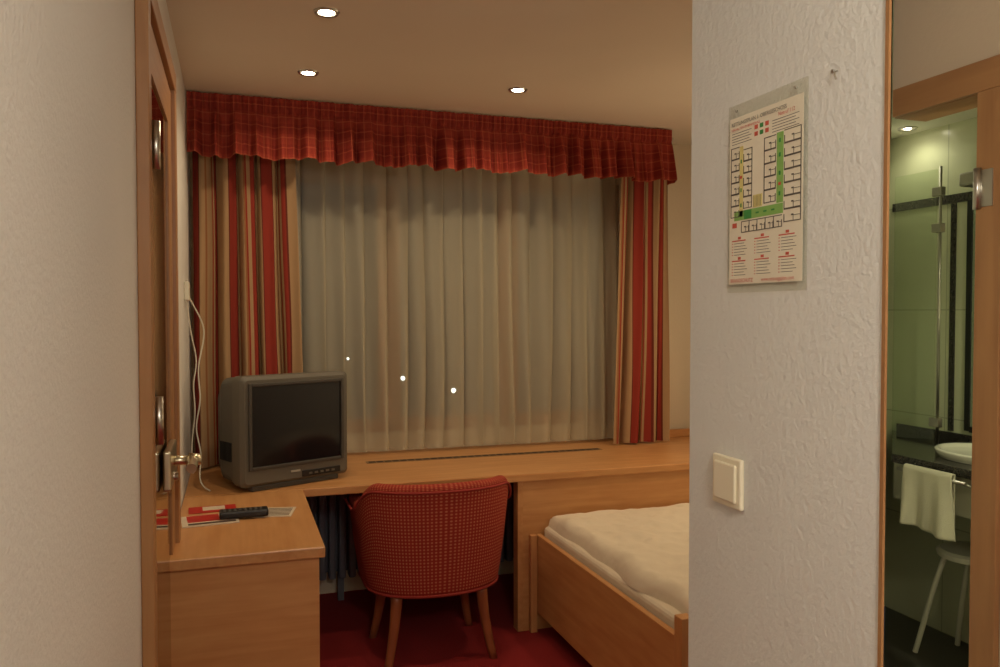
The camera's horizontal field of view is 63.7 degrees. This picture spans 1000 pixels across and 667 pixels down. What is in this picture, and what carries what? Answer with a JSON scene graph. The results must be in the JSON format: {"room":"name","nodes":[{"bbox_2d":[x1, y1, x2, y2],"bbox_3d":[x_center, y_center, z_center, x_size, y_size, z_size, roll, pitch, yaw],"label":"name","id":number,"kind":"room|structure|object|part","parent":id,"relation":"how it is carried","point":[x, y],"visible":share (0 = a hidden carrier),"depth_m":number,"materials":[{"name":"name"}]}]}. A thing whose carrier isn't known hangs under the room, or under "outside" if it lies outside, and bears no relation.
{"room":"hotel room","nodes":[
{"label":"hotel room","id":0,"kind":"room"},
{"bbox_2d":[0,0,192,666],"bbox_3d":[-0.716,0.205,1.296,0.150,2.500,5.700,-1,2,-18],"label":"wall","id":1,"kind":"structure","parent":0,"point":[70,525],"depth_m":1.05,"materials":[{"name":"white paint"}]},
{"bbox_2d":[134,0,157,666],"bbox_3d":[-0.792,0.342,1.812,0.028,2.200,0.060,-1,2,-18],"label":"door frame","id":2,"kind":"structure","parent":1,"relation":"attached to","point":[142,8],"depth_m":1.78,"materials":[{"name":"brown wood"}]},
{"bbox_2d":[152,120,160,169],"bbox_3d":[-0.785,-0.429,1.836,0.020,0.110,0.020,-1,2,-18],"label":"hinge","id":3,"kind":"object","parent":2,"relation":"attached to","point":[156,125],"depth_m":1.83,"materials":[{"name":"silver metal"}]},
{"bbox_2d":[155,396,163,444],"bbox_3d":[-0.785,0.201,1.853,0.020,0.110,0.020,-1,2,-18],"label":"hinge","id":4,"kind":"object","parent":2,"relation":"attached to","point":[159,400],"depth_m":1.84,"materials":[{"name":"silver metal"}]},
{"bbox_2d":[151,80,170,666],"bbox_3d":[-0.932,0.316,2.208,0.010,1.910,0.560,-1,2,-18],"label":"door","id":5,"kind":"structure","parent":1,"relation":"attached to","point":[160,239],"depth_m":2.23,"materials":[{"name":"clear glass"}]},
{"bbox_2d":[150,0,175,91],"bbox_3d":[-0.927,-0.799,2.190,0.028,0.060,0.920,-1,2,-18],"label":"header","id":6,"kind":"object","parent":1,"relation":"attached to","point":[157,25],"visible":0.61,"depth_m":2.17,"materials":[{"name":"brown wood"}]},
{"bbox_2d":[170,90,180,542],"bbox_3d":[-1.062,0.320,2.628,0.028,2.200,0.060,-1,2,-18],"label":"post","id":7,"kind":"object","parent":1,"relation":"attached to","point":[173,93],"visible":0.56,"depth_m":2.60,"materials":[{"name":"brown wood"}]},
{"bbox_2d":[151,26,201,554],"bbox_3d":[-0.906,0.329,2.284,0.108,2.180,0.688,-1,2,-18],"label":"door","id":8,"kind":"structure","parent":1,"relation":"in","point":[158,77],"depth_m":2.46,"materials":[{"name":"brown wood"}]},
{"bbox_3d":[-0.930,-0.699,2.181,0.015,0.120,0.560,-1,2,-18],"label":"rail","id":9,"kind":"part","parent":8,"relation":"part of","materials":[{"name":"brown wood"}]},
{"bbox_3d":[-0.943,0.374,2.301,0.020,0.110,0.240,-1,2,-18],"label":"handle","id":10,"kind":"part","parent":8,"relation":"part of","materials":[{"name":"metal"}]},
{"bbox_3d":[-0.943,0.374,2.301,0.020,0.110,0.240,-1,2,-18],"label":"plate","id":11,"kind":"part","parent":8,"relation":"part of","materials":[{"name":"silver metal"}]},
{"bbox_3d":[-1.038,0.322,2.535,0.015,2.180,0.128,-1,2,-18],"label":"door leaf stile","id":12,"kind":"part","parent":8,"relation":"part of","materials":[{"name":"brown wood"}]},
{"bbox_2d":[174,472,177,479],"bbox_3d":[-0.935,0.409,2.304,0.025,0.024,0.024,-1,2,-18],"label":"cylinder","id":13,"kind":"object","parent":8,"relation":"on","point":[175,473],"visible":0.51,"depth_m":2.30,"materials":[{"name":"silver metal"}]},
{"bbox_2d":[174,455,188,464],"bbox_3d":[-0.920,0.364,2.308,0.055,0.028,0.028,-1,2,-18],"label":"handle neck","id":14,"kind":"object","parent":8,"relation":"attached to","point":[179,459],"depth_m":2.30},
{"bbox_2d":[186,455,197,473],"bbox_3d":[-0.872,0.367,2.273,0.040,0.035,0.128,-1,2,-18],"label":"lever","id":15,"kind":"object","parent":14,"relation":"attached to","point":[192,461],"depth_m":2.22,"materials":[{"name":"gold metal"}]},
{"bbox_3d":[-0.879,0.363,2.321,0.034,0.042,0.042,-1,2,-18],"label":"handle knob","id":16,"kind":"part","parent":8,"relation":"part of","materials":[{"name":"silver metal"}]},
{"bbox_2d":[184,281,189,300],"bbox_3d":[-1.348,-0.183,3.469,0.020,0.080,0.080,-1,2,-18],"label":"socket","id":17,"kind":"object","parent":1,"relation":"attached to","point":[186,284],"depth_m":3.43,"materials":[{"name":"beige plastic"}]},
{"bbox_2d":[184,281,210,490],"bbox_3d":[-1.297,0.217,3.439,0.088,0.878,0.245,-1,2,-24],"label":"cable","id":18,"kind":"object","parent":1,"relation":"attached to","point":[186,284],"visible":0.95,"depth_m":3.49,"materials":[{"name":"beige plastic"}]},
{"bbox_2d":[190,161,194,441],"bbox_3d":[-1.478,-0.160,4.101,0.470,1.400,0.120,-1,2,-18],"label":"wall","id":19,"kind":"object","parent":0,"point":[191,172],"visible":0.02,"depth_m":4.02,"materials":[{"name":"paint"}]},
{"bbox_2d":[190,144,691,187],"bbox_3d":[-0.064,-1.002,4.546,3.450,0.260,0.120,-1,2,-18],"label":"wall","id":20,"kind":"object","parent":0,"point":[682,153],"visible":0.02,"depth_m":4.87,"materials":[{"name":"paint"}]},
{"bbox_2d":[193,418,689,593],"bbox_3d":[-0.064,0.948,4.598,3.450,0.840,0.120,-1,2,-18],"label":"wall","id":21,"kind":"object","parent":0,"point":[355,583],"visible":0.02,"depth_m":4.33,"materials":[{"name":"paint"}]},
{"bbox_2d":[166,0,892,144],"bbox_3d":[0.922,-1.111,1.882,3.650,0.100,5.850,-1,2,-18],"label":"ceiling","id":22,"kind":"structure","parent":0,"point":[603,62],"depth_m":3.18,"materials":[{"name":"paint"}]},
{"bbox_2d":[298,69,318,76],"bbox_3d":[-0.807,-1.096,3.391,0.088,0.007,0.088,-1,2,-18],"label":"recessed light","id":23,"kind":"object","parent":22,"relation":"in","point":[305,72],"visible":1,"depth_m":3.39,"materials":[{"name":"silver metal"}]},
{"bbox_3d":[-0.807,-1.098,3.391,0.050,0.003,0.050,-1,2,-18],"label":"bulb","id":24,"kind":"part","parent":23,"relation":"part of","materials":[{"name":"white glass"}]},
{"bbox_2d":[313,7,339,17],"bbox_3d":[-0.583,-1.078,2.707,0.088,0.007,0.088,-1,2,-18],"label":"recessed light","id":25,"kind":"object","parent":22,"relation":"in","point":[324,12],"visible":1,"depth_m":2.71,"materials":[{"name":"silver metal"}]},
{"bbox_3d":[-0.583,-1.080,2.707,0.050,0.003,0.050,-1,2,-18],"label":"bulb","id":26,"kind":"part","parent":25,"relation":"part of","materials":[{"name":"white glass"}]},
{"bbox_2d":[186,91,676,184],"bbox_3d":[-0.220,-0.961,4.037,2.523,0.298,0.145,-1,2,-18],"label":"valance","id":27,"kind":"object","parent":22,"relation":"attached to","point":[223,126],"visible":1,"depth_m":3.98,"materials":[{"name":"red fabric"}]},
{"bbox_2d":[508,87,527,93],"bbox_3d":[0.081,-1.103,3.654,0.088,0.007,0.088,-1,2,-18],"label":"recessed light","id":28,"kind":"object","parent":22,"relation":"in","point":[517,90],"visible":1,"depth_m":3.65,"materials":[{"name":"silver metal"}]},
{"bbox_3d":[-0.263,-1.089,4.256,2.570,0.030,0.180,-1,2,-18],"label":"rail","id":29,"kind":"object","parent":22,"relation":"attached to","visible":0},
{"bbox_2d":[192,151,302,467],"bbox_3d":[-1.211,-0.210,3.902,0.512,1.688,0.090,-1,2,-21],"label":"striped curtain","id":30,"kind":"object","parent":29,"relation":"hanging from","point":[247,302],"visible":0.71,"depth_m":3.88,"materials":[{"name":"fabric"}]},
{"bbox_2d":[295,157,616,451],"bbox_3d":[-0.209,-0.227,4.369,1.850,1.680,0.084,-1,2,-19],"label":"sheer curtain","id":31,"kind":"object","parent":29,"relation":"hanging from","point":[467,306],"visible":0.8,"depth_m":4.35,"materials":[{"name":"beige fabric"}]},
{"bbox_2d":[613,177,669,443],"bbox_3d":[0.797,-0.228,4.555,0.349,1.688,0.087,0,2,-12],"label":"striped curtain","id":32,"kind":"object","parent":29,"relation":"hanging from","point":[642,377],"visible":0.86,"depth_m":4.56,"materials":[{"name":"fabric"}]},
{"bbox_2d":[319,573,968,666],"bbox_3d":[0.844,1.490,1.899,3.470,0.100,5.800,-1,2,-18],"label":"floor","id":33,"kind":"structure","parent":0,"point":[433,632],"depth_m":3.66,"materials":[{"name":"red carpet"}]},
{"bbox_2d":[306,482,513,600],"bbox_3d":[-0.271,1.054,4.353,1.602,0.640,0.100,-1,2,-18],"label":"radiator","id":34,"kind":"object","parent":33,"relation":"on","point":[331,513],"visible":0.09,"depth_m":4.13,"materials":[{"name":"grey metal"}]},
{"bbox_2d":[344,475,511,666],"bbox_3d":[-0.294,1.004,3.535,0.712,0.784,0.515,-1,2,-18],"label":"armchair","id":35,"kind":"object","parent":33,"relation":"on","point":[423,541],"visible":1,"depth_m":3.33,"materials":[{"name":"red fabric"}]},
{"bbox_3d":[-0.552,1.233,3.680,0.095,0.318,0.051,1,2,25],"label":"leg","id":36,"kind":"part","parent":35,"relation":"part of","materials":[{"name":"brown wood"}]},
{"bbox_3d":[-0.442,1.242,3.348,0.051,0.318,0.095,1,2,29],"label":"leg","id":37,"kind":"part","parent":35,"relation":"part of","materials":[{"name":"brown wood"}]},
{"bbox_3d":[-0.170,1.230,3.807,0.051,0.318,0.095,1,2,29],"label":"leg","id":38,"kind":"part","parent":35,"relation":"part of","materials":[{"name":"brown wood"}]},
{"bbox_3d":[-0.060,1.239,3.474,0.095,0.318,0.051,1,2,25],"label":"leg","id":39,"kind":"part","parent":35,"relation":"part of","materials":[{"name":"brown wood"}]},
{"bbox_2d":[170,436,689,666],"bbox_3d":[0.080,1.022,3.688,2.846,0.740,1.698,-1,2,-18],"label":"built-in desk","id":40,"kind":"object","parent":33,"relation":"on","point":[245,593],"visible":0.6,"depth_m":3.20,"materials":[{"name":"brown wood"}]},
{"bbox_2d":[181,513,239,527],"bbox_3d":[-1.045,0.670,2.896,0.190,0.005,0.150,-1,2,-24],"label":"magazine","id":41,"kind":"object","parent":40,"relation":"on","point":[210,519],"visible":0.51,"depth_m":2.87,"materials":[{"name":"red paper"}]},
{"bbox_2d":[186,514,235,525],"bbox_3d":[-1.041,0.668,2.899,0.173,0.001,0.144,-1,2,-18],"label":"photo","id":42,"kind":"object","parent":41,"relation":"on","point":[210,519],"depth_m":2.88,"materials":[{"name":"red paper"}]},
{"bbox_2d":[219,506,268,518],"bbox_3d":[-0.933,0.652,2.934,0.171,0.028,0.063,-1,2,-18],"label":"remote control","id":43,"kind":"object","parent":41,"relation":"on","point":[258,511],"visible":1,"depth_m":2.91,"materials":[{"name":"black plastic"}]},
{"bbox_2d":[188,504,235,513],"bbox_3d":[-1.093,0.667,3.059,0.170,0.002,0.100,-1,2,-21],"label":"leaflet","id":44,"kind":"object","parent":40,"relation":"on","point":[206,509],"visible":0.93,"depth_m":3.06,"materials":[{"name":"red paper"}]},
{"bbox_2d":[202,505,224,510],"bbox_3d":[-1.091,0.665,3.070,0.080,0.001,0.060,-1,2,-21],"label":"picture","id":45,"kind":"object","parent":44,"relation":"on","point":[218,507],"depth_m":3.06,"materials":[{"name":"beige paper"}]},
{"bbox_3d":[-0.800,1.070,2.543,0.450,0.705,0.025,-1,2,-18],"label":"desk panel","id":46,"kind":"part","parent":40,"relation":"part of","materials":[{"name":"brown wood"}]},
{"bbox_2d":[246,507,295,517],"bbox_3d":[-0.859,0.668,3.012,0.170,0.002,0.140,0,2,-6],"label":"leaflet","id":47,"kind":"object","parent":40,"relation":"on","point":[273,511],"visible":0.64,"depth_m":3.02,"materials":[{"name":"beige paper"}]},
{"bbox_2d":[218,371,346,491],"bbox_3d":[-1.013,0.412,3.622,0.516,0.482,0.433,-1,2,-43],"label":"television","id":48,"kind":"object","parent":40,"relation":"on","point":[285,429],"visible":1,"depth_m":3.43,"materials":[{"name":"grey plastic"}]},
{"bbox_2d":[222,441,223,459],"bbox_3d":[-1.176,0.499,3.431,0.013,0.080,0.005,-1,2,-43],"label":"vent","id":49,"kind":"object","parent":48,"relation":"attached to","point":[222,441],"depth_m":3.43,"materials":[{"name":"black plastic"}]},
{"bbox_2d":[227,442,228,461],"bbox_3d":[-1.143,0.499,3.396,0.013,0.080,0.005,-1,2,-43],"label":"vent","id":50,"kind":"object","parent":48,"relation":"attached to","point":[227,442],"depth_m":3.39,"materials":[{"name":"black plastic"}]},
{"bbox_2d":[230,443,231,461],"bbox_3d":[-1.127,0.500,3.378,0.013,0.080,0.005,-1,2,-43],"label":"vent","id":51,"kind":"object","parent":48,"relation":"attached to","point":[230,443],"depth_m":3.37,"materials":[{"name":"black plastic"}]},
{"bbox_3d":[-0.788,0.607,3.558,0.190,0.027,0.006,-1,2,-43],"label":"control panel","id":52,"kind":"part","parent":48,"relation":"part of","materials":[{"name":"black plastic"}]},
{"bbox_2d":[184,436,689,497],"bbox_3d":[-0.058,0.658,4.096,2.846,0.035,0.818,-1,2,-18],"label":"countertop","id":53,"kind":"structure","parent":40,"relation":"on","point":[622,458],"depth_m":3.93,"materials":[{"name":"brown wood"}]},
{"bbox_2d":[365,448,602,463],"bbox_3d":[-0.057,0.637,4.205,1.280,0.003,0.055,-1,2,-18],"label":"grille","id":54,"kind":"object","parent":40,"relation":"on","point":[588,449],"visible":1,"depth_m":4.19,"materials":[{"name":"black metal"}]},
{"bbox_3d":[0.757,1.032,3.979,1.378,0.705,0.025,-1,2,-18],"label":"counter panel","id":55,"kind":"part","parent":40,"relation":"part of","materials":[{"name":"brown wood"}]},
{"bbox_2d":[670,428,689,436],"bbox_3d":[1.041,0.599,4.841,0.285,0.045,0.025,-1,2,-18],"label":"trim","id":56,"kind":"structure","parent":40,"relation":"on","point":[685,431],"depth_m":4.84,"materials":[{"name":"brown wood"}]},
{"bbox_2d":[529,503,688,666],"bbox_3d":[0.949,1.112,3.336,1.283,0.578,1.309,-1,2,-18],"label":"bed","id":57,"kind":"object","parent":33,"relation":"on","point":[613,584],"visible":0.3,"depth_m":3.20,"materials":[{"name":"brown wood"}]},
{"bbox_3d":[0.155,1.163,3.748,0.033,0.455,0.030,-1,2,-18],"label":"corner post","id":58,"kind":"part","parent":57,"relation":"part of","materials":[{"name":"brown wood"}]},
{"bbox_3d":[0.970,1.026,3.364,1.203,0.230,1.255,-1,2,-18],"label":"mattress","id":59,"kind":"part","parent":57,"relation":"part of","materials":[{"name":"beige fabric"}]},
{"bbox_2d":[548,503,688,613],"bbox_3d":[0.959,0.867,3.362,1.184,0.090,1.235,-1,2,-18],"label":"duvet","id":60,"kind":"object","parent":57,"relation":"on","point":[645,551],"depth_m":3.26,"materials":[{"name":"beige fabric"}]},
{"bbox_3d":[0.582,1.157,2.550,0.046,0.530,0.046,-1,2,-18],"label":"corner post","id":61,"kind":"part","parent":57,"relation":"part of","materials":[{"name":"brown wood"}]},
{"bbox_2d":[912,542,969,652],"bbox_3d":[1.981,1.150,3.373,0.280,0.490,0.381,-1,2,-18],"label":"stool","id":62,"kind":"object","parent":33,"relation":"on","point":[958,552],"visible":0.66,"depth_m":3.46,"materials":[{"name":"beige plastic"}]},
{"bbox_3d":[1.853,1.162,3.464,0.027,0.462,0.141,-1,2,-43],"label":"leg","id":63,"kind":"part","parent":62,"relation":"part of","materials":[{"name":"beige plastic"}]},
{"bbox_3d":[1.981,0.923,3.367,0.280,0.035,0.280,-1,2,-18],"label":"seat","id":64,"kind":"part","parent":62,"relation":"part of","materials":[{"name":"beige plastic"}]},
{"bbox_3d":[2.030,1.160,3.522,0.027,0.462,0.141,0,2,6],"label":"leg","id":65,"kind":"part","parent":62,"relation":"part of","materials":[{"name":"beige plastic"}]},
{"bbox_2d":[617,185,690,418],"bbox_3d":[1.128,-0.183,4.962,0.940,1.400,0.120,-1,2,-18],"label":"wall","id":66,"kind":"structure","parent":0,"point":[679,199],"depth_m":4.88,"materials":[{"name":"paint"}]},
{"bbox_2d":[688,0,885,666],"bbox_3d":[1.090,0.169,2.656,0.322,2.500,3.408,1,2,26],"label":"wall","id":67,"kind":"structure","parent":0,"point":[785,377],"depth_m":1.21,"materials":[{"name":"white paint"}]},
{"bbox_2d":[713,453,743,510],"bbox_3d":[0.385,0.251,1.368,0.014,0.085,0.082,-1,2,-18],"label":"light switch","id":68,"kind":"object","parent":67,"relation":"attached to","point":[728,472],"visible":1,"depth_m":1.35,"materials":[{"name":"beige plastic"}]},
{"bbox_2d":[831,69,837,79],"bbox_3d":[0.465,-0.361,1.121,0.008,0.018,0.016,-1,2,-18],"label":"wall hook","id":69,"kind":"object","parent":67,"relation":"attached to","point":[834,71],"depth_m":1.12,"materials":[{"name":"silver metal"}]},
{"bbox_2d":[877,0,891,666],"bbox_3d":[0.497,0.212,1.047,0.004,2.500,0.006,-1,2,-18],"label":"trim","id":70,"kind":"structure","parent":67,"relation":"attached to","point":[888,21],"depth_m":1.04,"materials":[{"name":"brown wood"}]},
{"bbox_2d":[895,94,977,121],"bbox_3d":[1.080,-0.565,1.876,0.097,0.066,0.308,-1,2,-18],"label":"header","id":71,"kind":"object","parent":67,"relation":"attached to","point":[967,103],"depth_m":1.93,"materials":[{"name":"brown wood"}]},
{"bbox_2d":[892,54,999,117],"bbox_3d":[1.028,-0.566,1.855,0.015,0.068,0.304,-1,2,-18],"label":"header","id":72,"kind":"object","parent":67,"relation":"attached to","point":[971,79],"depth_m":1.84,"materials":[{"name":"brown wood"}]},
{"bbox_2d":[973,168,981,209],"bbox_3d":[1.046,-0.317,1.765,0.016,0.090,0.016,-1,2,-18],"label":"hinge","id":73,"kind":"object","parent":67,"relation":"attached to","point":[976,171],"visible":1,"depth_m":1.76,"materials":[{"name":"silver metal"}]},
{"bbox_2d":[969,86,999,666],"bbox_3d":[1.065,0.457,1.768,0.015,1.972,0.063,-1,2,-18],"label":"trim","id":74,"kind":"structure","parent":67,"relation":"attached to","point":[985,480],"depth_m":1.75,"materials":[{"name":"brown wood"}]},
{"bbox_3d":[1.065,0.457,1.768,0.015,1.972,0.063,-1,2,-18],"label":"post","id":75,"kind":"part","parent":74,"relation":"part of","materials":[{"name":"brown wood"}]},
{"bbox_2d":[981,168,992,206],"bbox_3d":[1.056,-0.317,1.748,0.003,0.080,0.030,-1,2,-18],"label":"hinge leaf","id":76,"kind":"object","parent":74,"relation":"attached to","point":[986,174],"depth_m":1.74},
{"bbox_2d":[998,593,999,666],"bbox_3d":[1.119,0.457,1.786,0.098,1.972,0.061,-1,2,-18],"label":"lining post","id":77,"kind":"object","parent":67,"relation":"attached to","point":[999,593],"visible":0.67,"depth_m":1.75,"materials":[{"name":"brown wood"}]},
{"bbox_3d":[1.119,0.457,1.786,0.098,1.972,0.061,-1,2,-18],"label":"post","id":78,"kind":"part","parent":77,"relation":"part of","materials":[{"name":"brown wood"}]},
{"bbox_3d":[0.418,-0.222,1.270,0.003,0.312,0.196,-1,2,-18],"label":"acrylic back","id":79,"kind":"object","parent":67,"relation":"attached to","visible":0},
{"bbox_2d":[729,92,803,284],"bbox_3d":[0.416,-0.218,1.270,0.001,0.276,0.184,-1,2,-18],"label":"paper","id":80,"kind":"object","parent":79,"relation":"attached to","point":[759,183],"visible":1,"depth_m":1.26,"materials":[{"name":"beige paper"}]},
{"bbox_2d":[739,146,743,216],"bbox_3d":[0.397,-0.250,1.325,0.001,0.115,0.010,-1,2,-18],"label":"corridor","id":81,"kind":"object","parent":80,"relation":"attached to","point":[741,147],"visible":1,"depth_m":1.32,"materials":[{"name":"yellow"}]},
{"bbox_2d":[744,209,750,218],"bbox_3d":[0.403,-0.194,1.309,0.001,0.014,0.020,-1,2,-18],"label":"staircase","id":82,"kind":"structure","parent":80,"relation":"attached to","point":[747,213],"depth_m":1.31,"materials":[{"name":"green paper"}]},
{"bbox_2d":[734,202,782,220],"bbox_3d":[0.411,-0.193,1.285,0.001,0.016,0.125,-1,2,-18],"label":"corridor bottom","id":83,"kind":"object","parent":80,"relation":"attached to","point":[778,208],"visible":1,"depth_m":1.27,"materials":[{"name":"green paper"}]},
{"bbox_2d":[753,193,761,207],"bbox_3d":[0.411,-0.212,1.285,0.001,0.020,0.024,-1,2,-18],"label":"stairs","id":84,"kind":"structure","parent":83,"relation":"on","point":[758,195],"depth_m":1.28,"materials":[{"name":"yellow paper"}]},
{"bbox_2d":[734,104,786,126],"bbox_3d":[0.410,-0.345,1.281,0.001,0.006,0.141,-1,2,-18],"label":"text","id":85,"kind":"object","parent":80,"relation":"attached to","point":[763,114],"visible":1,"depth_m":1.27,"materials":[{"name":"brown paper"}]},
{"bbox_2d":[761,277,793,280],"bbox_3d":[0.426,-0.084,1.239,0.001,0.008,0.079,-1,2,-18],"label":"text","id":86,"kind":"object","parent":80,"relation":"attached to","point":[772,277],"visible":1,"depth_m":1.24,"materials":[{"name":"red paper"}]},
{"bbox_2d":[776,131,783,202],"bbox_3d":[0.428,-0.255,1.232,0.001,0.108,0.016,-1,2,-18],"label":"corridor","id":87,"kind":"object","parent":80,"relation":"attached to","point":[780,145],"visible":1,"depth_m":1.23,"materials":[{"name":"green paper"}]},
{"bbox_2d":[884,109,976,643],"bbox_3d":[2.455,0.169,2.677,0.100,2.500,3.130,-1,2,-18],"label":"wall","id":88,"kind":"structure","parent":0,"point":[912,560],"depth_m":3.84,"materials":[{"name":"tile"}]},
{"bbox_2d":[892,423,971,518],"bbox_3d":[1.916,0.931,3.340,0.519,0.940,1.290,-1,2,-18],"label":"washstand","id":89,"kind":"object","parent":88,"relation":"attached to","point":[914,445],"visible":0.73,"depth_m":3.39,"materials":[{"name":"stone"}]},
{"bbox_2d":[897,463,970,541],"bbox_3d":[1.699,0.650,3.129,0.146,0.254,0.320,-1,2,-18],"label":"hand towel","id":90,"kind":"object","parent":89,"relation":"attached to","point":[927,494],"visible":1,"depth_m":3.10,"materials":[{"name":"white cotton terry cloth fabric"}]},
{"bbox_3d":[1.666,0.552,3.116,0.014,0.014,0.320,-1,2,-18],"label":"rail","id":91,"kind":"part","parent":90,"relation":"part of","materials":[{"name":"silver metal"}]},
{"bbox_2d":[929,166,945,443],"bbox_3d":[1.899,-0.125,3.665,0.028,1.225,0.270,-1,2,-18],"label":"screen","id":92,"kind":"object","parent":89,"relation":"on","point":[940,191],"visible":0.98,"depth_m":3.55,"materials":[{"name":"silver metal"}]},
{"bbox_3d":[1.936,-0.122,3.551,0.012,1.225,0.012,-1,2,-18],"label":"rail","id":93,"kind":"part","parent":92,"relation":"part of","materials":[{"name":"silver metal"}]},
{"bbox_2d":[934,443,971,464],"bbox_3d":[1.959,0.486,3.200,0.373,0.036,0.439,-1,2,-21],"label":"basin","id":94,"kind":"object","parent":89,"relation":"on","point":[957,452],"visible":0.51,"depth_m":3.29,"materials":[{"name":"white ceramic"}]},
{"bbox_2d":[892,191,972,211],"bbox_3d":[2.409,-0.585,2.625,0.008,0.040,2.900,-1,2,-18],"label":"trim","id":95,"kind":"structure","parent":88,"relation":"attached to","point":[960,197],"depth_m":3.78,"materials":[{"name":"stone"}]},
{"bbox_2d":[948,203,956,430],"bbox_3d":[2.066,-0.073,3.676,0.008,1.040,0.025,-1,2,-18],"label":"trim","id":96,"kind":"structure","parent":88,"relation":"attached to","point":[953,205],"depth_m":3.67,"materials":[{"name":"stone"}]},
{"bbox_2d":[959,171,972,187],"bbox_3d":[2.098,-0.660,3.353,0.139,0.060,0.320,-1,2,-18],"label":"lamp","id":97,"kind":"object","parent":88,"relation":"attached to","point":[966,178],"visible":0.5,"depth_m":3.45,"materials":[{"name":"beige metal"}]},
{"bbox_2d":[964,200,975,432],"bbox_3d":[2.240,-0.063,3.113,0.016,1.030,1.005,-1,2,-18],"label":"bathroom mirror","id":98,"kind":"object","parent":88,"relation":"attached to","point":[971,214],"visible":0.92,"depth_m":3.57,"materials":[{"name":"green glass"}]},
{"bbox_3d":[2.245,-0.068,3.101,0.011,0.990,0.980,-1,2,-18],"label":"glass","id":99,"kind":"part","parent":98,"relation":"part of","materials":[{"name":"grey mirror"}]},
{"bbox_2d":[891,0,976,138],"bbox_3d":[1.721,-0.949,2.400,1.450,0.050,2.922,-1,2,-18],"label":"ceiling","id":100,"kind":"structure","parent":0,"point":[972,113],"depth_m":3.65,"materials":[{"name":"beige paint"}]},
{"bbox_2d":[897,126,917,131],"bbox_3d":[1.906,-0.956,3.766,0.088,0.007,0.088,-1,2,-18],"label":"recessed light","id":101,"kind":"object","parent":100,"relation":"in","point":[906,128],"visible":1,"depth_m":3.76,"materials":[{"name":"silver metal"}]},
{"bbox_2d":[892,0,999,666],"bbox_3d":[1.488,0.222,0.668,0.100,2.500,3.122,-1,2,-18],"label":"wall vestibule","id":102,"kind":"structure","parent":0,"point":[931,38],"depth_m":1.88,"materials":[{"name":"white paint"}]}
]}

